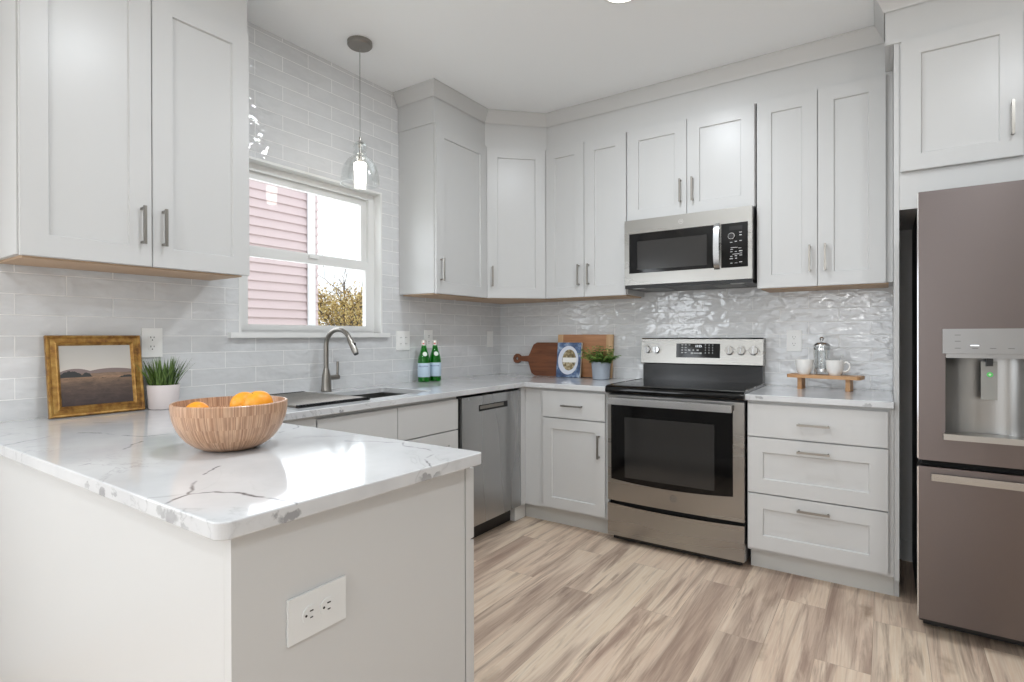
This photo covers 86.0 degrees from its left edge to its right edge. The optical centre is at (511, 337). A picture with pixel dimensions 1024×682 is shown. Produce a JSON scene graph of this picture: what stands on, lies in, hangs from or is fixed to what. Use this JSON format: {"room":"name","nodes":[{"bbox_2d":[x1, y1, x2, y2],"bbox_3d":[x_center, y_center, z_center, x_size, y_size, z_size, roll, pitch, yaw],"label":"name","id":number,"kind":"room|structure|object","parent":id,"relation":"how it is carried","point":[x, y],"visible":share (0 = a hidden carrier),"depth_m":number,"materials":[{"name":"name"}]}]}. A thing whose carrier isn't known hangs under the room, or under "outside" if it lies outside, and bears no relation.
{"room":"kitchen","nodes":[
{"label":"kitchen","id":0,"kind":"room"},
{"bbox_2d":[0,21,500,421],"bbox_3d":[-2.247,-0.166,1.410,0.120,2.764,7.720,0,0,34],"label":"wall","id":1,"kind":"structure","parent":0,"point":[306,110],"depth_m":2.82,"materials":[{"name":"white tile"}]},
{"bbox_2d":[0,0,249,280],"bbox_3d":[-1.465,-0.789,2.133,0.354,1.055,0.768,0,0,34],"label":"upper cabinet","id":2,"kind":"object","parent":1,"relation":"attached to","point":[124,124],"visible":1,"depth_m":1.99,"materials":[{"name":"grey paint"}]},
{"bbox_2d":[177,0,246,32],"bbox_3d":[-1.474,-1.431,2.125,0.349,0.242,0.872,0,0,34],"label":"trim","id":3,"kind":"structure","parent":2,"relation":"attached to","point":[233,13],"depth_m":2.30,"materials":[{"name":"grey paint"}]},
{"bbox_2d":[141,328,162,356],"bbox_3d":[-1.534,0.021,2.339,0.008,0.124,0.080,0,0,34],"label":"wall outlet","id":4,"kind":"object","parent":1,"relation":"attached to","point":[151,338],"visible":0.99,"depth_m":2.33,"materials":[{"name":"white plastic"}]},
{"bbox_2d":[148,334,156,341],"bbox_3d":[-1.532,0.002,2.337,0.002,0.033,0.033,0,0,34],"label":"receptacle","id":5,"kind":"object","parent":4,"relation":"attached to","point":[151,337],"depth_m":2.34,"materials":[{"name":"grey plastic"}]},
{"bbox_2d":[148,343,156,350],"bbox_3d":[-1.532,0.041,2.337,0.002,0.033,0.033,0,0,34],"label":"receptacle","id":6,"kind":"object","parent":4,"relation":"attached to","point":[151,346],"depth_m":2.34,"materials":[{"name":"grey plastic"}]},
{"bbox_2d":[227,156,389,337],"bbox_3d":[-1.108,-0.449,3.053,0.150,0.896,1.010,0,0,34],"label":"window","id":7,"kind":"structure","parent":1,"relation":"in","point":[369,202],"depth_m":3.17,"materials":[{"name":"white paint"}]},
{"bbox_2d":[396,331,409,349],"bbox_3d":[-0.705,0.019,3.554,0.009,0.124,0.118,0,0,34],"label":"wall outlet","id":8,"kind":"object","parent":1,"relation":"attached to","point":[402,337],"visible":1,"depth_m":3.55,"materials":[{"name":"white plastic"}]},
{"bbox_2d":[399,335,402,345],"bbox_3d":[-0.716,0.019,3.533,0.003,0.066,0.032,0,0,34],"label":"receptacle","id":9,"kind":"object","parent":8,"relation":"attached to","point":[400,336],"depth_m":3.53,"materials":[{"name":"grey plastic"}]},
{"bbox_2d":[404,335,407,345],"bbox_3d":[-0.690,0.019,3.571,0.003,0.066,0.032,0,0,34],"label":"receptacle","id":10,"kind":"object","parent":8,"relation":"attached to","point":[405,336],"depth_m":3.57,"materials":[{"name":"grey plastic"}]},
{"bbox_2d":[424,330,432,347],"bbox_3d":[-0.571,0.010,3.751,0.008,0.124,0.080,0,0,34],"label":"wall outlet","id":11,"kind":"object","parent":1,"relation":"attached to","point":[428,334],"visible":0.99,"depth_m":3.75,"materials":[{"name":"white plastic"}]},
{"bbox_2d":[399,123,486,299],"bbox_3d":[-0.434,-0.795,3.644,0.354,1.055,0.520,0,0,34],"label":"upper cabinet","id":12,"kind":"object","parent":1,"relation":"attached to","point":[443,171],"visible":1,"depth_m":3.48,"materials":[{"name":"grey paint"}]},
{"bbox_2d":[393,25,892,150],"bbox_3d":[0.646,-1.440,3.394,2.765,0.242,0.750,0,0,14],"label":"trim","id":13,"kind":"structure","parent":12,"relation":"attached to","point":[858,54],"depth_m":3.36,"materials":[{"name":"grey paint"}]},
{"bbox_2d":[487,331,492,346],"bbox_3d":[-0.173,0.013,4.334,0.008,0.124,0.078,0,0,34],"label":"light switch","id":14,"kind":"object","parent":1,"relation":"attached to","point":[489,333],"visible":1,"depth_m":4.33,"materials":[{"name":"white plastic"}]},
{"bbox_2d":[248,179,318,324],"bbox_3d":[-6.176,-1.889,6.547,6.800,7.400,5.192,0,0,34],"label":"neighbouring house","id":15,"kind":"structure","parent":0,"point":[279,292],"depth_m":6.34,"materials":[{"name":"pink"}]},
{"bbox_2d":[317,247,362,325],"bbox_3d":[-3.468,-0.245,13.214,5.750,4.125,4.539,0,0,-36],"label":"autumn tree","id":16,"kind":"object","parent":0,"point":[351,312],"visible":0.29,"depth_m":12.18,"materials":[{"name":"brown plant"}]},
{"bbox_2d":[456,389,513,397],"bbox_3d":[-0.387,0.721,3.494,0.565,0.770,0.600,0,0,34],"label":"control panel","id":17,"kind":"object","parent":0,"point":[506,389],"depth_m":3.31,"materials":[{"name":"plastic"}]},
{"bbox_2d":[247,0,873,112],"bbox_3d":[-0.335,-1.599,0.027,4.900,0.100,7.900,0,0,34],"label":"ceiling","id":18,"kind":"structure","parent":0,"point":[539,56],"depth_m":2.84,"materials":[{"name":"white paint"}]},
{"bbox_2d":[340,35,379,186],"bbox_3d":[-0.800,-1.181,2.888,0.200,0.750,0.200,0,0,34],"label":"pendant light","id":19,"kind":"object","parent":18,"relation":"hanging from","point":[362,44],"visible":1,"depth_m":2.87,"materials":[{"name":"silver metal"}]},
{"bbox_2d":[356,137,363,161],"bbox_3d":[-0.800,-0.989,2.889,0.038,0.130,0.038,0,0,34],"label":"socket","id":20,"kind":"object","parent":19,"relation":"attached to","point":[359,142],"depth_m":2.88,"materials":[{"name":"silver metal"}]},
{"bbox_2d":[604,0,632,3],"bbox_3d":[0.492,-1.552,2.459,0.190,0.012,0.190,0,0,34],"label":"recessed light","id":21,"kind":"object","parent":18,"relation":"in","point":[608,1],"visible":1,"depth_m":2.53,"materials":[{"name":"white paint"}]},
{"bbox_2d":[510,230,911,558],"bbox_3d":[1.893,-0.181,3.186,4.720,2.764,0.120,0,0,34],"label":"wall","id":22,"kind":"structure","parent":0,"point":[905,236],"depth_m":2.96,"materials":[{"name":"white glossy white-grey glazed ceramic tile"}]},
{"bbox_2d":[457,146,562,303],"bbox_3d":[-0.012,-0.797,4.033,0.613,1.055,0.618,0,0,34],"label":"upper cabinet","id":23,"kind":"object","parent":22,"relation":"attached to","point":[516,177],"visible":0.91,"depth_m":3.82,"materials":[{"name":"grey paint"}]},
{"bbox_2d":[546,132,644,300],"bbox_3d":[0.564,-0.798,3.801,0.606,1.055,0.354,0,0,34],"label":"upper cabinet","id":24,"kind":"object","parent":22,"relation":"attached to","point":[586,181],"visible":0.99,"depth_m":3.67,"materials":[{"name":"grey paint"}]},
{"bbox_2d":[627,103,756,220],"bbox_3d":[1.130,-1.030,3.413,0.766,0.592,0.354,0,0,34],"label":"upper cabinet","id":25,"kind":"object","parent":22,"relation":"attached to","point":[707,162],"visible":0.82,"depth_m":3.27,"materials":[{"name":"grey paint"}]},
{"bbox_2d":[624,205,756,292],"bbox_3d":[1.114,-0.518,3.383,0.749,0.428,0.406,0,0,34],"label":"microwave oven","id":26,"kind":"object","parent":25,"relation":"attached to","point":[712,249],"visible":1,"depth_m":3.22,"materials":[{"name":"grey metal"}]},
{"bbox_2d":[500,285,892,389],"bbox_3d":[0.990,-0.020,3.725,2.620,0.616,0.008,0,0,34],"label":"backsplash","id":27,"kind":"structure","parent":22,"relation":"attached to","point":[857,324],"depth_m":3.42,"materials":[{"name":"tile"}]},
{"bbox_2d":[787,330,801,350],"bbox_3d":[1.671,0.018,3.250,0.080,0.124,0.008,0,0,34],"label":"wall outlet","id":28,"kind":"object","parent":22,"relation":"attached to","point":[794,337],"visible":1,"depth_m":3.25,"materials":[{"name":"white plastic"}]},
{"bbox_2d":[757,73,892,292],"bbox_3d":[1.711,-0.799,3.018,0.630,1.055,0.354,0,0,34],"label":"upper cabinet","id":29,"kind":"object","parent":22,"relation":"attached to","point":[825,155],"visible":1,"depth_m":2.88,"materials":[{"name":"grey paint"}]},
{"bbox_2d":[902,539,911,561],"bbox_3d":[2.908,1.145,2.418,1.940,0.110,0.014,0,0,34],"label":"baseboard","id":30,"kind":"structure","parent":22,"relation":"attached to","point":[906,544],"depth_m":2.95,"materials":[{"name":"white paint"}]},
{"bbox_2d":[890,11,1023,230],"bbox_3d":[2.273,-1.035,2.450,0.964,0.915,0.658,0,0,34],"label":"upper cabinet","id":31,"kind":"object","parent":22,"relation":"attached to","point":[961,88],"visible":0.93,"depth_m":2.35,"materials":[{"name":"grey paint"}]},
{"bbox_2d":[873,0,1023,71],"bbox_3d":[2.183,-1.445,2.349,1.057,0.232,0.387,0,0,34],"label":"trim","id":32,"kind":"structure","parent":31,"relation":"attached to","point":[895,21],"depth_m":2.41,"materials":[{"name":"grey paint"}]},
{"bbox_2d":[473,516,1023,681],"bbox_3d":[-0.328,1.240,0.035,4.900,0.050,7.900,0,0,34],"label":"floor","id":33,"kind":"structure","parent":0,"point":[554,602],"depth_m":2.31,"materials":[{"name":"wood"}]},
{"bbox_2d":[0,455,473,681],"bbox_3d":[-0.965,0.770,1.672,1.678,0.883,0.690,0,0,34],"label":"base cabinet","id":34,"kind":"object","parent":33,"relation":"on","point":[94,587],"visible":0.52,"depth_m":1.19,"materials":[{"name":"grey paint"}]},
{"bbox_2d":[286,575,345,647],"bbox_3d":[-0.370,0.519,1.047,0.008,0.084,0.128,0,0,34],"label":"wall outlet","id":35,"kind":"object","parent":34,"relation":"attached to","point":[312,611],"visible":1,"depth_m":1.04,"materials":[{"name":"white plastic"}]},
{"bbox_2d":[302,605,317,623],"bbox_3d":[-0.379,0.519,1.029,0.002,0.033,0.033,0,0,34],"label":"receptacle","id":36,"kind":"object","parent":35,"relation":"attached to","point":[309,612],"depth_m":1.03,"materials":[{"name":"grey plastic"}]},
{"bbox_2d":[320,597,334,614],"bbox_3d":[-0.357,0.519,1.062,0.002,0.033,0.033,0,0,34],"label":"receptacle","id":37,"kind":"object","parent":35,"relation":"attached to","point":[327,604],"depth_m":1.06,"materials":[{"name":"grey plastic"}]},
{"bbox_2d":[0,373,633,540],"bbox_3d":[-0.273,0.309,2.662,1.726,0.030,3.170,0,0,34],"label":"countertop","id":38,"kind":"structure","parent":34,"relation":"on","point":[137,459],"depth_m":1.32,"materials":[{"name":"white stone"}]},
{"bbox_2d":[43,335,144,418],"bbox_3d":[-1.616,0.144,2.139,0.067,0.306,0.312,0,0,34],"label":"framed painting","id":39,"kind":"object","parent":38,"relation":"on","point":[86,374],"visible":1,"depth_m":2.12},
{"bbox_2d":[137,357,194,409],"bbox_3d":[-1.464,0.183,2.294,0.226,0.226,0.206,0,0,-12],"label":"potted grass plant","id":40,"kind":"object","parent":38,"relation":"on","point":[162,389],"visible":0.98,"depth_m":2.26,"materials":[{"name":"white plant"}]},
{"bbox_2d":[169,396,287,451],"bbox_3d":[-0.759,0.234,1.481,0.284,0.126,0.284,0,0,34],"label":"wooden bowl","id":41,"kind":"object","parent":38,"relation":"on","point":[220,427],"visible":0.97,"depth_m":1.38,"materials":[{"name":"brown wood"}]},
{"bbox_2d":[186,402,208,407],"bbox_3d":[-0.851,0.203,1.481,0.064,0.061,0.064,0,0,-30],"label":"orange","id":42,"kind":"object","parent":41,"relation":"in","point":[194,404],"visible":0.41,"depth_m":1.47,"materials":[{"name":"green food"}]},
{"bbox_2d":[229,392,249,406],"bbox_3d":[-0.749,0.187,1.532,0.073,0.071,0.073,0,0,-30],"label":"orange","id":43,"kind":"object","parent":41,"relation":"in","point":[237,400],"visible":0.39,"depth_m":1.50,"materials":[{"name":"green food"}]},
{"bbox_2d":[243,391,272,405],"bbox_3d":[-0.686,0.180,1.482,0.075,0.073,0.076,0,0,-24],"label":"orange","id":44,"kind":"object","parent":41,"relation":"in","point":[256,397],"visible":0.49,"depth_m":1.46,"materials":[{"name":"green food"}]},
{"bbox_2d":[269,391,369,408],"bbox_3d":[-0.998,0.289,2.594,0.520,0.012,0.384,0,0,34],"label":"drying rack","id":45,"kind":"object","parent":38,"relation":"on","point":[300,399],"visible":0.78,"depth_m":2.56,"materials":[{"name":"silver metal"}]},
{"bbox_2d":[321,327,358,391],"bbox_3d":[-0.913,0.119,2.984,0.255,0.350,0.122,0,0,26],"label":"kitchen faucet","id":46,"kind":"object","parent":38,"relation":"on","point":[326,377],"visible":1,"depth_m":2.98,"materials":[{"name":"silver metal"}]},
{"bbox_2d":[355,392,401,397],"bbox_3d":[-0.796,0.437,2.844,0.406,0.222,0.716,0,0,34],"label":"sink","id":47,"kind":"object","parent":38,"relation":"in","point":[383,394],"visible":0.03,"depth_m":3.20,"materials":[{"name":"silver metal"}]},
{"bbox_2d":[418,340,429,381],"bbox_3d":[-0.578,0.155,3.599,0.082,0.275,0.082,0,0,34],"label":"water bottle","id":48,"kind":"object","parent":38,"relation":"on","point":[423,359],"visible":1,"depth_m":3.57,"materials":[{"name":"green glass"}]},
{"bbox_2d":[430,340,440,380],"bbox_3d":[-0.516,0.154,3.678,0.082,0.275,0.082,0,0,34],"label":"water bottle","id":49,"kind":"object","parent":38,"relation":"on","point":[435,359],"visible":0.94,"depth_m":3.65,"materials":[{"name":"green glass"}]},
{"bbox_2d":[513,342,557,375],"bbox_3d":[0.177,0.163,4.197,0.396,0.252,0.053,0,0,34],"label":"paddle cutting board","id":50,"kind":"object","parent":38,"relation":"on","point":[542,358],"visible":0.99,"depth_m":4.15,"materials":[{"name":"brown wood"}]},
{"bbox_2d":[556,342,582,377],"bbox_3d":[0.415,0.162,3.974,0.189,0.253,0.057,0,0,31],"label":"cookbook","id":51,"kind":"object","parent":38,"relation":"on","point":[569,362],"visible":0.99,"depth_m":3.96,"materials":[{"name":"blue paper"}]},
{"bbox_2d":[558,334,613,377],"bbox_3d":[0.527,0.132,3.996,0.444,0.308,0.052,0,0,34],"label":"rectangular cutting board","id":52,"kind":"object","parent":38,"relation":"on","point":[605,340],"visible":0.45,"depth_m":3.96,"materials":[{"name":"brown wood"}]},
{"bbox_2d":[579,346,620,379],"bbox_3d":[0.585,0.171,3.769,0.322,0.232,0.244,0,0,34],"label":"potted fern","id":53,"kind":"object","parent":38,"relation":"on","point":[600,365],"visible":1,"depth_m":3.74,"materials":[{"name":"green plant"}]},
{"bbox_2d":[591,361,610,379],"bbox_3d":[0.616,0.226,3.793,0.132,0.121,0.132,0,0,34],"label":"pot","id":54,"kind":"object","parent":53,"relation":"attached to","point":[600,369],"depth_m":3.74,"materials":[{"name":"grey ceramic"}]},
{"bbox_2d":[283,417,315,427],"bbox_3d":[-0.942,0.769,2.191,0.103,0.882,0.298,0,0,34],"label":"panel","id":55,"kind":"object","parent":33,"relation":"on","point":[310,422],"visible":0.02,"depth_m":2.24,"materials":[{"name":"grey paint"}]},
{"bbox_2d":[316,392,457,447],"bbox_3d":[-0.799,0.767,2.836,0.661,0.882,0.924,0,0,34],"label":"base cabinet","id":56,"kind":"object","parent":33,"relation":"on","point":[432,422],"visible":0.13,"depth_m":2.73,"materials":[{"name":"grey paint"}]},
{"bbox_2d":[456,389,520,538],"bbox_3d":[-0.368,0.768,3.473,0.618,0.865,0.613,0,0,34],"label":"dishwasher","id":57,"kind":"object","parent":33,"relation":"on","point":[489,423],"visible":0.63,"depth_m":3.32,"materials":[{"name":"silver metal"}]},
{"bbox_2d":[510,387,524,520],"bbox_3d":[0.051,0.763,3.647,0.103,0.882,0.122,0,0,34],"label":"cabinet filler","id":58,"kind":"object","parent":33,"relation":"on","point":[517,513],"visible":0.54,"depth_m":3.59,"materials":[{"name":"grey paint"}]},
{"bbox_2d":[525,387,612,534],"bbox_3d":[0.451,0.762,3.699,0.692,0.882,0.661,0,0,34],"label":"base cabinet","id":59,"kind":"object","parent":33,"relation":"on","point":[566,430],"visible":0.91,"depth_m":3.43,"materials":[{"name":"grey paint"}]},
{"bbox_2d":[605,338,765,565],"bbox_3d":[1.034,0.603,3.258,0.766,1.200,0.690,0,0,34],"label":"electric range","id":60,"kind":"object","parent":33,"relation":"on","point":[678,432],"visible":0.98,"depth_m":3.06,"materials":[{"name":"grey metal"}]},
{"bbox_2d":[605,378,764,400],"bbox_3d":[1.028,0.298,3.249,0.766,0.048,0.585,0,0,34],"label":"cooktop","id":61,"kind":"object","parent":60,"relation":"in","point":[680,389],"depth_m":3.11,"materials":[{"name":"black glass"}]},
{"bbox_2d":[748,400,893,595],"bbox_3d":[1.633,0.761,2.893,0.620,0.882,0.661,0,0,34],"label":"base cabinet","id":62,"kind":"object","parent":33,"relation":"on","point":[821,477],"visible":0.99,"depth_m":2.64,"materials":[{"name":"grey paint"}]},
{"bbox_2d":[745,385,893,408],"bbox_3d":[1.631,0.303,2.896,0.626,0.030,0.638,0,0,34],"label":"countertop","id":63,"kind":"structure","parent":62,"relation":"on","point":[870,398],"depth_m":2.74,"materials":[{"name":"white stone"}]},
{"bbox_2d":[787,373,864,391],"bbox_3d":[1.723,0.246,3.023,0.360,0.082,0.130,0,0,43],"label":"wooden riser","id":64,"kind":"object","parent":63,"relation":"on","point":[848,379],"visible":1,"depth_m":2.97,"materials":[{"name":"brown wood"}]},
{"bbox_2d":[795,359,812,374],"bbox_3d":[1.632,0.164,3.078,0.092,0.082,0.108,0,0,-23],"label":"mug","id":65,"kind":"object","parent":64,"relation":"on","point":[803,366],"visible":1,"depth_m":3.04,"materials":[{"name":"white ceramic"}]},
{"bbox_2d":[813,337,830,374],"bbox_3d":[1.732,0.099,3.058,0.088,0.210,0.124,0,0,44],"label":"press","id":66,"kind":"object","parent":64,"relation":"on","point":[819,370],"visible":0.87,"depth_m":3.03,"materials":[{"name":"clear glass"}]},
{"bbox_2d":[825,360,850,375],"bbox_3d":[1.759,0.164,2.970,0.108,0.082,0.092,0,0,11],"label":"mug","id":67,"kind":"object","parent":64,"relation":"on","point":[834,367],"visible":1,"depth_m":2.94,"materials":[{"name":"white ceramic"}]},
{"bbox_2d":[893,43,898,596],"bbox_3d":[1.912,-0.098,2.733,0.019,2.600,0.604,0,0,34],"label":"panel","id":68,"kind":"object","parent":33,"relation":"on","point":[896,46],"visible":0.85,"depth_m":2.48,"materials":[{"name":"grey paint"}]},
{"bbox_2d":[912,180,1023,645],"bbox_3d":[2.225,0.309,2.268,0.912,1.787,0.906,0,0,34],"label":"refrigerator","id":69,"kind":"object","parent":33,"relation":"on","point":[968,242],"visible":1,"depth_m":2.12,"materials":[{"name":"grey metal"}]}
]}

